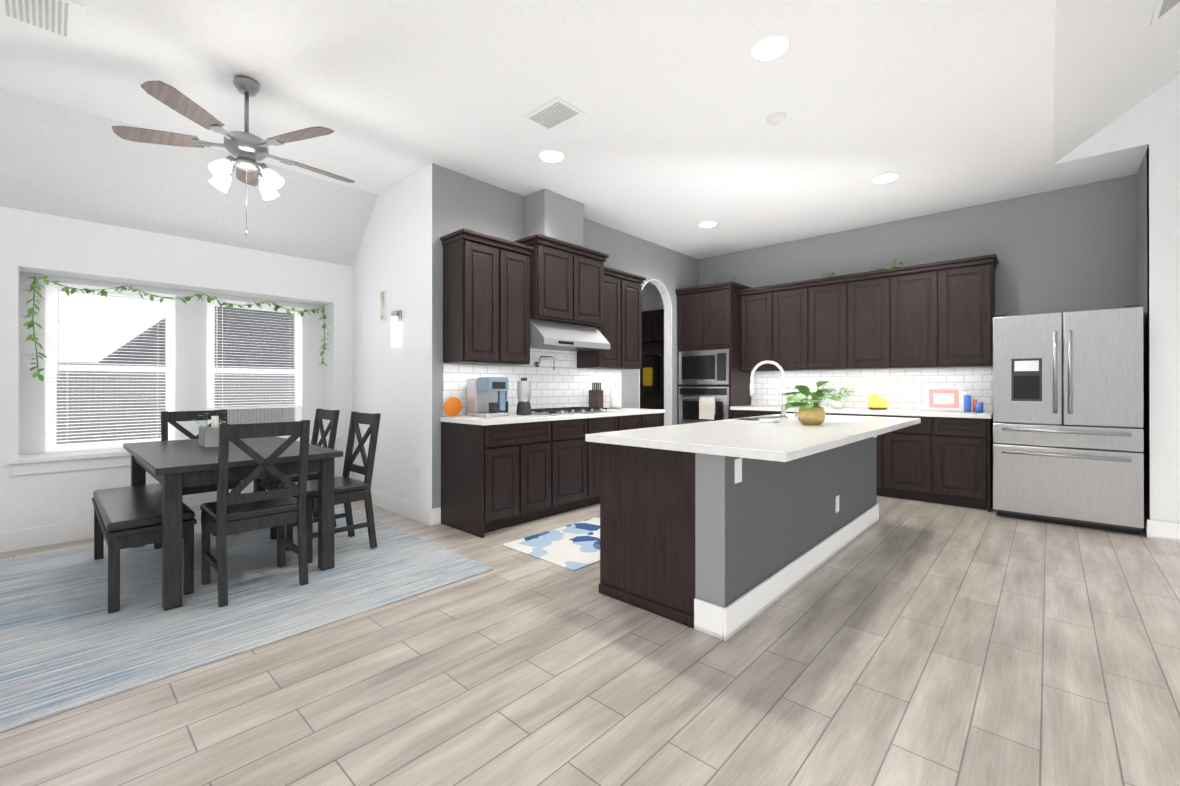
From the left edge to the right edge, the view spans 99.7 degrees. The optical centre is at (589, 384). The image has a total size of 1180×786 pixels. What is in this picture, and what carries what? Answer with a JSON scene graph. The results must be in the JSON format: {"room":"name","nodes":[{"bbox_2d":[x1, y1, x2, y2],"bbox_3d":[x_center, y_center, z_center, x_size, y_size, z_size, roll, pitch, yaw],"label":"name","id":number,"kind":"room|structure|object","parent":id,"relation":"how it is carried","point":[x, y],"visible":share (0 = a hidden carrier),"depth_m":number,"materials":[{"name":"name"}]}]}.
{"room":"kitchen and dining room","nodes":[
{"label":"kitchen and dining room","id":0,"kind":"room"},
{"bbox_2d":[0,206,351,531],"bbox_3d":[-4.625,-0.052,3.160,0.120,2.480,6.250,0,0,43],"label":"wall","id":1,"kind":"structure","parent":0,"point":[30,240],"depth_m":3.96,"materials":[{"name":"white paint"}]},
{"bbox_2d":[0,504,201,552],"bbox_3d":[-4.616,1.118,3.068,0.016,0.140,6.130,0,0,43],"label":"baseboard","id":2,"kind":"structure","parent":1,"relation":"attached to","point":[82,530],"depth_m":3.70,"materials":[{"name":"white wood"}]},
{"bbox_2d":[7,269,339,475],"bbox_3d":[-3.518,-0.112,4.499,0.395,1.535,2.260,0,0,43],"label":"nook window","id":3,"kind":"structure","parent":1,"relation":"in","point":[190,335],"depth_m":4.36,"materials":[{"name":"white paint"}]},
{"bbox_2d":[46,282,302,452],"bbox_3d":[-3.623,-0.134,4.545,0.048,1.328,1.815,0,0,43],"label":"window blinds","id":4,"kind":"object","parent":3,"relation":"attached to","point":[109,291],"visible":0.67,"depth_m":4.25,"materials":[{"name":"white plastic"}]},
{"bbox_2d":[22,275,330,381],"bbox_3d":[-3.437,-0.421,4.425,0.117,0.798,2.143,0,0,43],"label":"garland","id":5,"kind":"object","parent":3,"relation":"attached to","point":[30,324],"visible":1,"depth_m":3.89,"materials":[{"name":"green plant"}]},
{"bbox_2d":[0,87,377,265],"bbox_3d":[-4.434,-1.568,2.905,0.710,0.790,6.130,0,0,43],"label":"ceiling","id":6,"kind":"structure","parent":0,"point":[56,159],"depth_m":3.93,"materials":[{"name":"paint"}]},
{"bbox_2d":[352,164,431,508],"bbox_3d":[-1.938,-0.344,4.852,1.739,3.070,0.120,0,0,43],"label":"wall","id":7,"kind":"structure","parent":0,"point":[390,384],"depth_m":4.63,"materials":[{"name":"white paint"}]},
{"bbox_2d":[380,289,385,320],"bbox_3d":[-2.006,-0.769,4.823,0.100,0.300,0.014,0,0,43],"label":"picture frame","id":8,"kind":"object","parent":7,"relation":"attached to","point":[382,305],"visible":1,"depth_m":4.80,"materials":[{"name":"white"}]},
{"bbox_2d":[391,310,401,346],"bbox_3d":[-1.789,-0.520,4.579,0.080,0.340,0.079,0,0,43],"label":"wall sconce","id":9,"kind":"object","parent":7,"relation":"attached to","point":[396,316],"visible":0.96,"depth_m":4.55,"materials":[{"name":"white glass"}]},
{"bbox_2d":[362,489,436,525],"bbox_3d":[-1.923,1.121,4.757,1.626,0.140,0.036,0,0,43],"label":"baseboard","id":10,"kind":"structure","parent":7,"relation":"attached to","point":[422,514],"depth_m":4.50,"materials":[{"name":"white wood"}]},
{"bbox_2d":[414,467,418,480],"bbox_3d":[-1.530,0.785,4.385,0.072,0.116,0.008,0,0,43],"label":"outlet","id":11,"kind":"object","parent":7,"relation":"attached to","point":[416,473],"visible":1,"depth_m":4.38,"materials":[{"name":"white plastic"}]},
{"bbox_2d":[432,163,698,508],"bbox_3d":[0.098,-0.342,5.866,0.124,3.070,4.369,0,0,43],"label":"wall","id":12,"kind":"structure","parent":0,"point":[460,201],"depth_m":4.84,"materials":[{"name":"grey paint"}]},
{"bbox_2d":[443,363,620,416],"bbox_3d":[-0.442,0.044,5.180,0.008,0.462,2.430,0,0,43],"label":"backsplash","id":13,"kind":"structure","parent":12,"relation":"attached to","point":[558,387],"depth_m":5.11,"materials":[{"name":"tile"}]},
{"bbox_2d":[511,348,576,367],"bbox_3d":[-0.463,-0.403,5.159,0.008,0.430,0.926,0,0,43],"label":"backsplash","id":14,"kind":"structure","parent":12,"relation":"attached to","point":[565,359],"depth_m":5.25,"materials":[{"name":"tile"}]},
{"bbox_2d":[534,356,554,369],"bbox_3d":[-0.461,-0.220,5.050,0.139,0.143,0.169,0,0,43],"label":"pot filler","id":15,"kind":"object","parent":14,"relation":"attached to","point":[536,364],"visible":1,"depth_m":5.04,"materials":[{"name":"silver metal"}]},
{"bbox_2d":[525,189,583,246],"bbox_3d":[-0.357,-1.625,5.063,0.298,0.503,0.550,0,0,43],"label":"chase","id":16,"kind":"object","parent":12,"relation":"attached to","point":[548,213],"visible":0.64,"depth_m":4.90,"materials":[{"name":"grey paint"}]},
{"bbox_2d":[530,319,609,351],"bbox_3d":[-0.278,-0.491,4.988,0.489,0.252,0.920,0,0,43],"label":"range hood","id":17,"kind":"object","parent":12,"relation":"attached to","point":[548,335],"visible":0.84,"depth_m":4.82,"materials":[{"name":"silver metal"}]},
{"bbox_2d":[0,0,1146,289],"bbox_3d":[-0.814,-1.753,2.622,6.140,0.380,10.620,0,0,43],"label":"ceiling","id":18,"kind":"structure","parent":0,"point":[670,138],"depth_m":3.23,"materials":[{"name":"paint"}]},
{"bbox_2d":[0,0,84,43],"bbox_3d":[-2.754,-1.877,2.493,0.400,0.011,0.300,0,0,43],"label":"ceiling vent","id":19,"kind":"object","parent":18,"relation":"in","point":[62,18],"visible":1,"depth_m":2.52,"materials":[{"name":"white metal"}]},
{"bbox_2d":[112,75,354,235],"bbox_3d":[-2.111,-1.402,3.124,1.275,0.960,1.254,0,0,43],"label":"ceiling fan","id":20,"kind":"object","parent":18,"relation":"hanging from","point":[247,149],"visible":1,"depth_m":2.99,"materials":[{"name":"silver metal"}]},
{"bbox_2d":[540,150,563,161],"bbox_3d":[-0.314,-1.879,4.093,0.199,0.004,0.199,0,0,37],"label":"recessed light","id":21,"kind":"object","parent":18,"relation":"in","point":[550,156],"depth_m":4.09,"materials":[{"name":"white"}]},
{"bbox_2d":[523,97,584,130],"bbox_3d":[-0.254,-1.875,3.466,0.360,0.011,0.260,0,0,43],"label":"ceiling vent","id":22,"kind":"object","parent":18,"relation":"in","point":[555,113],"visible":1,"depth_m":3.45,"materials":[{"name":"white metal"}]},
{"bbox_2d":[699,222,716,226],"bbox_3d":[1.378,-1.875,5.818,0.199,0.004,0.199,0,0,34],"label":"recessed light","id":23,"kind":"object","parent":18,"relation":"in","point":[705,224],"depth_m":5.81,"materials":[{"name":"white"}]},
{"bbox_2d":[751,35,788,59],"bbox_3d":[1.005,-1.881,2.781,0.199,0.004,0.199,0,0,34],"label":"recessed light","id":24,"kind":"object","parent":18,"relation":"in","point":[769,47],"depth_m":2.77,"materials":[{"name":"white plastic"}]},
{"bbox_2d":[767,112,785,124],"bbox_3d":[1.309,-1.864,3.494,0.130,0.035,0.130,0,0,43],"label":"smoke detector","id":25,"kind":"object","parent":18,"relation":"attached to","point":[776,118],"visible":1,"depth_m":3.46,"materials":[{"name":"white plastic"}]},
{"bbox_2d":[873,174,897,182],"bbox_3d":[2.689,-1.878,4.534,0.199,0.004,0.199,0,0,34],"label":"recessed light","id":26,"kind":"object","parent":18,"relation":"in","point":[888,177],"depth_m":4.52,"materials":[{"name":"white"}]},
{"bbox_2d":[0,495,1179,785],"bbox_3d":[0.220,1.215,1.922,11.800,0.060,11.000,0,0,43],"label":"floor","id":27,"kind":"structure","parent":0,"point":[908,643],"depth_m":1.96,"materials":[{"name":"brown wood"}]},
{"bbox_2d":[0,505,492,732],"bbox_3d":[-2.602,1.182,2.904,2.520,0.008,3.120,0,0,43],"label":"area rug","id":28,"kind":"object","parent":27,"relation":"on","point":[68,642],"visible":0.86,"depth_m":2.65,"materials":[{"name":"fabric"}]},
{"bbox_2d":[92,483,196,613],"bbox_3d":[-2.800,0.945,3.095,1.230,0.465,0.370,0,0,43],"label":"bench","id":29,"kind":"object","parent":28,"relation":"on","point":[128,517],"visible":0.94,"depth_m":2.79,"materials":[{"name":"grey wood"}]},
{"bbox_2d":[161,409,240,533],"bbox_3d":[-3.089,0.694,3.955,0.510,0.970,0.443,0,0,43],"label":"chair","id":30,"kind":"object","parent":28,"relation":"on","point":[171,418],"visible":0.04,"depth_m":4.00,"materials":[{"name":"grey wood"}]},
{"bbox_2d":[123,437,342,610],"bbox_3d":[-2.506,0.803,3.429,1.650,0.750,0.920,0,0,43],"label":"dining table","id":31,"kind":"object","parent":28,"relation":"on","point":[173,468],"visible":0.83,"depth_m":2.97,"materials":[{"name":"grey wood"}]},
{"bbox_2d":[195,412,233,447],"bbox_3d":[-2.653,0.309,3.542,0.261,0.236,0.283,0,0,43],"label":"centerpiece","id":32,"kind":"object","parent":31,"relation":"on","point":[208,436],"visible":0.79,"depth_m":3.44,"materials":[{"name":"grey ceramic"}]},
{"bbox_2d":[200,420,309,607],"bbox_3d":[-1.981,0.692,2.943,0.510,0.970,0.443,0,0,43],"label":"chair","id":33,"kind":"object","parent":28,"relation":"on","point":[225,514],"visible":1,"depth_m":2.82,"materials":[{"name":"grey wood"}]},
{"bbox_2d":[256,408,339,539],"bbox_3d":[-2.416,0.695,4.108,0.443,0.970,0.510,0,0,43],"label":"chair","id":34,"kind":"object","parent":28,"relation":"on","point":[273,483],"visible":0.4,"depth_m":4.12,"materials":[{"name":"grey wood"}]},
{"bbox_2d":[284,411,380,563],"bbox_3d":[-1.857,0.694,3.592,0.443,0.970,0.510,0,0,43],"label":"chair","id":35,"kind":"object","parent":28,"relation":"on","point":[348,490],"visible":0.75,"depth_m":3.59,"materials":[{"name":"grey wood"}]},
{"bbox_2d":[501,516,599,570],"bbox_3d":[0.332,1.185,4.199,0.760,0.008,2.100,0,0,43],"label":"area rug","id":36,"kind":"object","parent":27,"relation":"on","point":[574,547],"visible":0.46,"depth_m":3.66,"materials":[{"name":"fabric"}]},
{"bbox_2d":[440,228,664,537],"bbox_3d":[-0.213,-0.089,4.969,0.632,2.560,2.490,0,0,43],"label":"kitchen cabinets","id":37,"kind":"object","parent":27,"relation":"on","point":[502,472],"visible":0.79,"depth_m":4.37,"materials":[{"name":"black wood"}]},
{"bbox_2d":[444,397,461,416],"bbox_3d":[-1.186,0.190,4.308,0.041,0.170,0.170,0,0,43],"label":"cutting board","id":38,"kind":"object","parent":37,"relation":"on","point":[452,406],"visible":0.88,"depth_m":4.30,"materials":[{"name":"orange plastic"}]},
{"bbox_2d":[467,377,508,416],"bbox_3d":[-0.872,0.104,4.406,0.312,0.340,0.310,0,0,43],"label":"coffee maker","id":39,"kind":"object","parent":37,"relation":"on","point":[485,396],"visible":0.98,"depth_m":4.32,"materials":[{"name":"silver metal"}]},
{"bbox_2d":[499,391,507,412],"bbox_3d":[-0.804,0.139,4.622,0.090,0.271,0.088,0,0,4],"label":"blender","id":40,"kind":"object","parent":37,"relation":"on","point":[506,402],"depth_m":4.59,"materials":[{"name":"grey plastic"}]},
{"bbox_2d":[516,378,531,414],"bbox_3d":[-0.606,0.104,4.569,0.138,0.340,0.140,0,0,43],"label":"blender","id":41,"kind":"object","parent":37,"relation":"on","point":[523,395],"depth_m":4.52,"materials":[{"name":"glass"}]},
{"bbox_2d":[531,407,612,414],"bbox_3d":[-0.236,0.255,4.949,0.510,0.041,0.850,0,0,43],"label":"cooktop","id":42,"kind":"object","parent":37,"relation":"in","point":[562,411],"visible":0.94,"depth_m":4.79,"materials":[{"name":"silver metal"}]},
{"bbox_2d":[589,383,602,409],"bbox_3d":[0.067,0.125,5.506,0.140,0.300,0.100,0,0,43],"label":"knife block","id":43,"kind":"object","parent":37,"relation":"on","point":[596,398],"visible":0.85,"depth_m":5.46,"materials":[{"name":"brown wood"}]},
{"bbox_2d":[609,382,621,408],"bbox_3d":[0.291,0.121,5.735,0.150,0.310,0.148,0,0,43],"label":"paper towel holder","id":44,"kind":"object","parent":37,"relation":"on","point":[615,396],"visible":0.98,"depth_m":5.68,"materials":[{"name":"white paper"}]},
{"bbox_2d":[640,309,663,425],"bbox_3d":[0.899,0.032,7.796,1.240,2.330,0.436,0,0,43],"label":"cabinet","id":45,"kind":"object","parent":27,"relation":"on","point":[652,332],"visible":0.29,"depth_m":7.85,"materials":[{"name":"brown wood"}]},
{"bbox_2d":[643,355,663,393],"bbox_3d":[1.095,-0.159,7.751,0.690,0.610,0.155,0,0,43],"label":"coat","id":46,"kind":"object","parent":45,"relation":"hanging from","point":[649,374],"visible":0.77,"depth_m":7.83,"materials":[{"name":"black"}]},
{"bbox_2d":[586,437,878,640],"bbox_3d":[1.266,0.754,3.625,0.861,0.868,2.812,0,0,43],"label":"kitchen island","id":47,"kind":"object","parent":27,"relation":"on","point":[693,535],"depth_m":2.63,"materials":[{"name":"black paint"}]},
{"bbox_2d":[734,458,741,483],"bbox_3d":[0.719,0.416,2.415,0.007,0.116,0.072,0,0,43],"label":"outlet","id":48,"kind":"object","parent":47,"relation":"attached to","point":[737,470],"depth_m":2.41,"materials":[{"name":"white plastic"}]},
{"bbox_2d":[585,413,920,460],"bbox_3d":[1.376,0.299,3.496,1.129,0.042,2.920,0,0,43],"label":"island countertop","id":49,"kind":"structure","parent":47,"relation":"on","point":[788,439],"depth_m":2.73,"materials":[{"name":"white stone"}]},
{"bbox_2d":[750,360,797,418],"bbox_3d":[1.536,0.036,4.170,0.328,0.477,0.254,0,0,43],"label":"faucet","id":50,"kind":"object","parent":49,"relation":"on","point":[783,412],"visible":0.85,"depth_m":4.05,"materials":[{"name":"silver metal"}]},
{"bbox_2d":[759,402,807,422],"bbox_3d":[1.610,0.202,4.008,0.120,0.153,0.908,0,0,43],"label":"soap dispenser","id":51,"kind":"object","parent":49,"relation":"on","point":[770,420],"visible":0.56,"depth_m":3.68,"materials":[{"name":"white ceramic"}]},
{"bbox_2d":[778,381,842,424],"bbox_3d":[1.530,0.125,3.457,0.436,0.305,0.442,0,0,43],"label":"potted plant","id":52,"kind":"object","parent":49,"relation":"on","point":[814,413],"visible":1,"depth_m":3.42,"materials":[{"name":"green plant"}]},
{"bbox_2d":[835,495,838,512],"bbox_3d":[1.763,0.848,3.547,0.007,0.116,0.072,0,0,43],"label":"outlet","id":53,"kind":"object","parent":47,"relation":"attached to","point":[837,497],"depth_m":3.53,"materials":[{"name":"white plastic"}]},
{"bbox_2d":[675,254,998,511],"bbox_3d":[2.680,-0.072,6.016,3.466,2.530,0.642,0,0,43],"label":"kitchen cabinets","id":54,"kind":"object","parent":27,"relation":"on","point":[941,314],"visible":0.62,"depth_m":5.41,"materials":[{"name":"black wood"}]},
{"bbox_2d":[679,349,728,423],"bbox_3d":[1.500,0.035,6.690,0.756,1.000,0.085,0,0,43],"label":"wall oven","id":55,"kind":"object","parent":54,"relation":"in","point":[703,404],"visible":0.92,"depth_m":6.67,"materials":[{"name":"silver metal"}]},
{"bbox_2d":[819,270,840,277],"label":"potted plant","id":56,"kind":"object","parent":54,"relation":"on","point":[833,273],"depth_m":6.00,"materials":[{"name":"green plant"}]},
{"bbox_2d":[824,384,856,408],"bbox_3d":[2.932,0.131,5.860,0.410,0.291,0.411,0,0,43],"label":"potted plant","id":57,"kind":"object","parent":54,"relation":"on","point":[837,404],"visible":0.73,"depth_m":5.80,"materials":[{"name":"white ceramic"}]},
{"bbox_2d":[868,394,886,409],"bbox_3d":[3.252,0.186,5.630,0.192,0.179,0.180,0,0,43],"label":"bowl","id":58,"kind":"object","parent":54,"relation":"on","point":[876,402],"visible":1,"depth_m":5.59,"materials":[{"name":"yellow wood"}]},
{"bbox_2d":[871,259,902,270],"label":"potted plant","id":59,"kind":"object","parent":54,"relation":"on","point":[879,268],"depth_m":5.58,"materials":[{"name":"green plant"}]},
{"bbox_2d":[925,387,961,410],"bbox_3d":[3.770,0.145,5.304,0.320,0.254,0.076,0,0,43],"label":"framed picture","id":60,"kind":"object","parent":54,"relation":"on","point":[944,398],"visible":0.81,"depth_m":5.30,"materials":[{"name":"white"}]},
{"bbox_2d":[961,391,978,411],"bbox_3d":[3.857,0.175,5.021,0.170,0.200,0.068,0,0,-5],"label":"bottle","id":61,"kind":"object","parent":54,"relation":"on","point":[966,403],"depth_m":5.01,"materials":[{"name":"blue"}]},
{"bbox_2d":[974,398,982,412],"bbox_3d":[3.835,0.210,4.902,0.058,0.130,0.058,0,0,28],"label":"bottle","id":62,"kind":"object","parent":54,"relation":"on","point":[978,406],"depth_m":4.89,"materials":[{"name":"blue plastic"}]},
{"bbox_2d":[993,304,1143,534],"bbox_3d":[4.205,0.280,4.436,0.915,1.820,0.844,0,0,43],"label":"refrigerator","id":63,"kind":"object","parent":27,"relation":"on","point":[1068,420],"visible":1,"depth_m":4.14,"materials":[{"name":"grey metal"}]},
{"bbox_2d":[642,174,1136,411],"bbox_3d":[2.744,-0.341,6.480,6.140,3.070,0.120,0,0,43],"label":"wall","id":64,"kind":"structure","parent":0,"point":[1070,249],"depth_m":5.00,"materials":[{"name":"grey paint"}]},
{"bbox_2d":[751,367,992,411],"bbox_3d":[3.190,0.046,5.977,2.624,0.462,0.008,0,0,43],"label":"backsplash","id":65,"kind":"structure","parent":64,"relation":"attached to","point":[889,386],"depth_m":5.79,"materials":[{"name":"tile"}]},
{"bbox_2d":[1053,75,1179,522],"bbox_3d":[5.733,-1.933,2.695,4.730,6.239,0.120,0,0,43],"label":"wall","id":66,"kind":"structure","parent":0,"point":[1152,121],"depth_m":3.84,"materials":[{"name":"white paint"}]},
{"bbox_2d":[1146,519,1179,541],"bbox_3d":[5.887,1.116,2.461,4.196,0.140,0.026,0,0,43],"label":"baseboard","id":67,"kind":"structure","parent":66,"relation":"attached to","point":[1162,530],"depth_m":3.82,"materials":[{"name":"white wood"}]},
{"bbox_2d":[1053,0,1179,163],"bbox_3d":[2.392,-3.515,-0.928,4.730,3.249,9.740,0,0,43],"label":"ceiling","id":68,"kind":"structure","parent":0,"point":[1115,60],"depth_m":3.21,"materials":[{"name":"paint"}]},
{"bbox_2d":[1150,0,1179,25],"bbox_3d":[3.409,-2.301,2.730,0.417,0.282,0.350,0,0,43],"label":"ceiling vent","id":69,"kind":"object","parent":68,"relation":"in","point":[1163,8],"visible":0.98,"depth_m":2.89,"materials":[{"name":"white metal"}]},
{"bbox_2d":[1136,145,1149,530],"bbox_3d":[4.660,-0.345,4.117,0.120,3.070,0.759,0,0,43],"label":"wall","id":70,"kind":"structure","parent":0,"point":[1142,185],"depth_m":4.07,"materials":[{"name":"grey paint"}]}
]}

